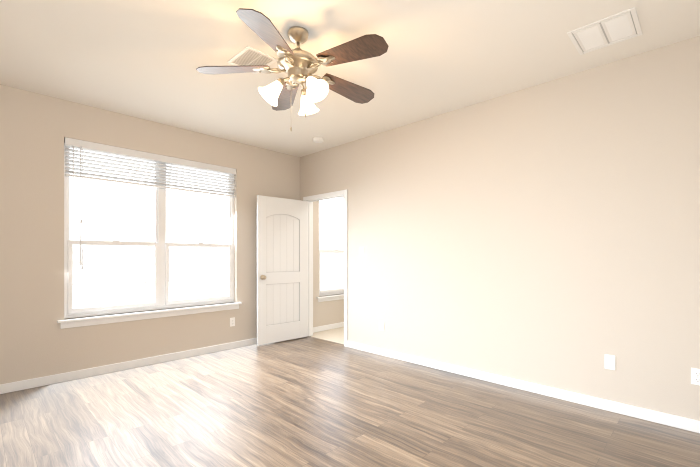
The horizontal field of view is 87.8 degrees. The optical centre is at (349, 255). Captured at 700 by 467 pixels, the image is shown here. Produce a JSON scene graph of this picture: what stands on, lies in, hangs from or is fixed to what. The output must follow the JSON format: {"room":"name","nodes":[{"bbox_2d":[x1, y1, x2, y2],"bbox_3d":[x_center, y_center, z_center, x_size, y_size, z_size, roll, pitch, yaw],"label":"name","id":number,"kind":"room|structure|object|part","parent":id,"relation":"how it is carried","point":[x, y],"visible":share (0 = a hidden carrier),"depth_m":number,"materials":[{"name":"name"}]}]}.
{"room":"empty bedroom","nodes":[
{"label":"empty bedroom","id":0,"kind":"room"},
{"bbox_2d":[0,84,343,383],"bbox_3d":[-1.362,-0.150,5.104,0.150,2.740,6.820,0,0,44],"label":"wall","id":1,"kind":"structure","parent":0,"point":[36,129],"depth_m":3.59,"materials":[{"name":"beige paint"}]},
{"bbox_2d":[0,338,256,393],"bbox_3d":[-2.151,1.177,4.156,0.040,0.085,4.000,0,0,44],"label":"baseboard","id":2,"kind":"structure","parent":1,"relation":"attached to","point":[57,378],"depth_m":3.83,"materials":[{"name":"white paint"}]},
{"bbox_2d":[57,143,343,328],"bbox_3d":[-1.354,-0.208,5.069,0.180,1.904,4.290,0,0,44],"label":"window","id":3,"kind":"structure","parent":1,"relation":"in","point":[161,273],"depth_m":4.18,"materials":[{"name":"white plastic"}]},
{"bbox_3d":[-2.703,-0.482,3.617,0.018,1.235,0.085,0,0,44],"label":"blind cord","id":4,"kind":"part","parent":3,"relation":"part of","materials":[{"name":"white plastic"}]},
{"bbox_2d":[64,137,235,196],"bbox_3d":[-2.166,-0.973,4.213,0.056,0.370,1.804,0,0,44],"label":"window blind","id":5,"kind":"object","parent":3,"relation":"attached to","point":[109,150],"visible":0.92,"depth_m":4.07,"materials":[{"name":"white plastic"}]},
{"bbox_2d":[230,317,234,326],"bbox_3d":[-1.549,0.870,4.798,0.009,0.115,0.070,0,0,44],"label":"electrical outlet","id":6,"kind":"object","parent":1,"relation":"attached to","point":[232,321],"visible":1,"depth_m":4.80,"materials":[{"name":"white plastic"}]},
{"bbox_2d":[313,322,343,332],"bbox_3d":[0.154,1.177,6.546,0.013,0.085,2.400,0,0,44],"label":"baseboard","id":7,"kind":"structure","parent":1,"relation":"attached to","point":[336,325],"depth_m":6.01,"materials":[{"name":"white paint"}]},
{"bbox_2d":[319,197,343,295],"bbox_3d":[-0.248,-0.210,6.274,0.086,1.740,0.910,0,0,44],"label":"window","id":8,"kind":"structure","parent":1,"relation":"in","point":[323,292],"depth_m":6.17,"materials":[{"name":"white glass"}]},
{"bbox_2d":[0,327,699,466],"bbox_3d":[0.570,1.280,3.226,5.280,0.120,6.820,0,0,44],"label":"floor","id":9,"kind":"structure","parent":0,"point":[309,401],"depth_m":2.70,"materials":[{"name":"brown wood"}]},
{"bbox_2d":[0,0,699,156],"bbox_3d":[0.524,-1.580,3.271,5.410,0.120,6.820,0,0,44],"label":"ceiling","id":10,"kind":"structure","parent":0,"point":[143,59],"depth_m":2.73,"materials":[{"name":"white paint"}]},
{"bbox_2d":[227,46,277,73],"bbox_3d":[-0.761,-1.516,2.832,0.320,0.008,0.260,0,0,44],"label":"ceiling vent","id":11,"kind":"object","parent":10,"relation":"in","point":[248,55],"visible":0.75,"depth_m":2.80,"materials":[{"name":"white plastic"}]},
{"bbox_2d":[196,8,388,130],"bbox_3d":[-0.315,-1.180,2.487,1.286,0.680,1.270,0,0,44],"label":"fan","id":12,"kind":"object","parent":10,"relation":"hanging from","point":[298,65],"visible":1,"depth_m":2.40,"materials":[{"name":"brown wood"}]},
{"bbox_2d":[313,137,323,142],"bbox_3d":[-0.412,-1.502,4.725,0.144,0.037,0.144,0,0,44],"label":"smoke detector","id":13,"kind":"object","parent":10,"relation":"attached to","point":[318,140],"visible":1,"depth_m":4.68,"materials":[{"name":"white plastic"}]},
{"bbox_2d":[567,7,642,54],"bbox_3d":[1.737,-1.516,2.482,0.370,0.007,0.380,0,0,44],"label":"ceiling vent","id":14,"kind":"object","parent":10,"relation":"in","point":[612,30],"visible":1,"depth_m":2.47,"materials":[{"name":"white plastic"}]},
{"bbox_2d":[300,36,699,420],"bbox_3d":[1.156,-0.150,3.814,5.260,2.740,0.120,0,0,44],"label":"wall","id":15,"kind":"structure","parent":0,"point":[546,233],"depth_m":3.18,"materials":[{"name":"beige paint"}]},
{"bbox_2d":[257,195,306,344],"bbox_3d":[-0.966,0.193,5.212,0.175,2.030,0.820,0,0,44],"label":"door","id":16,"kind":"structure","parent":15,"relation":"in","point":[281,269],"depth_m":5.17,"materials":[{"name":"paint"}]},
{"bbox_2d":[303,189,347,346],"bbox_3d":[-0.324,0.164,5.253,0.936,2.113,0.150,0,0,44],"label":"trim","id":17,"kind":"structure","parent":15,"relation":"attached to","point":[310,200],"depth_m":5.44,"materials":[{"name":"white paint"}]},
{"bbox_2d":[347,341,699,432],"bbox_3d":[1.426,1.177,3.459,4.078,0.085,0.013,0,0,44],"label":"baseboard","id":18,"kind":"structure","parent":15,"relation":"attached to","point":[684,423],"depth_m":3.14,"materials":[{"name":"white paint"}]},
{"bbox_2d":[605,354,614,369],"bbox_3d":[2.043,0.835,2.861,0.070,0.115,0.010,0,0,44],"label":"electrical outlet","id":19,"kind":"object","parent":15,"relation":"attached to","point":[610,362],"visible":1,"depth_m":2.86,"materials":[{"name":"white plastic"}]},
{"bbox_2d":[691,368,699,385],"bbox_3d":[2.401,0.835,2.513,0.070,0.115,0.009,0,0,44],"label":"electrical outlet","id":20,"kind":"object","parent":15,"relation":"attached to","point":[695,376],"visible":1,"depth_m":2.52,"materials":[{"name":"white plastic"}]},
{"label":"outside","id":21,"kind":"structure","parent":0,"visible":0},
{"bbox_2d":[73,266,343,307],"bbox_3d":[-16.188,1.520,29.691,55.390,0.200,100.000,0,0,44],"label":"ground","id":22,"kind":"structure","parent":21,"point":[150,290],"depth_m":14.98,"materials":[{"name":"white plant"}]},
{"bbox_2d":[73,247,343,285],"bbox_3d":[-2.867,0.497,27.281,0.150,1.845,85.118,0,0,44],"label":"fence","id":23,"kind":"object","parent":22,"relation":"on","point":[150,271],"depth_m":19.13,"materials":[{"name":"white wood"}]}
]}

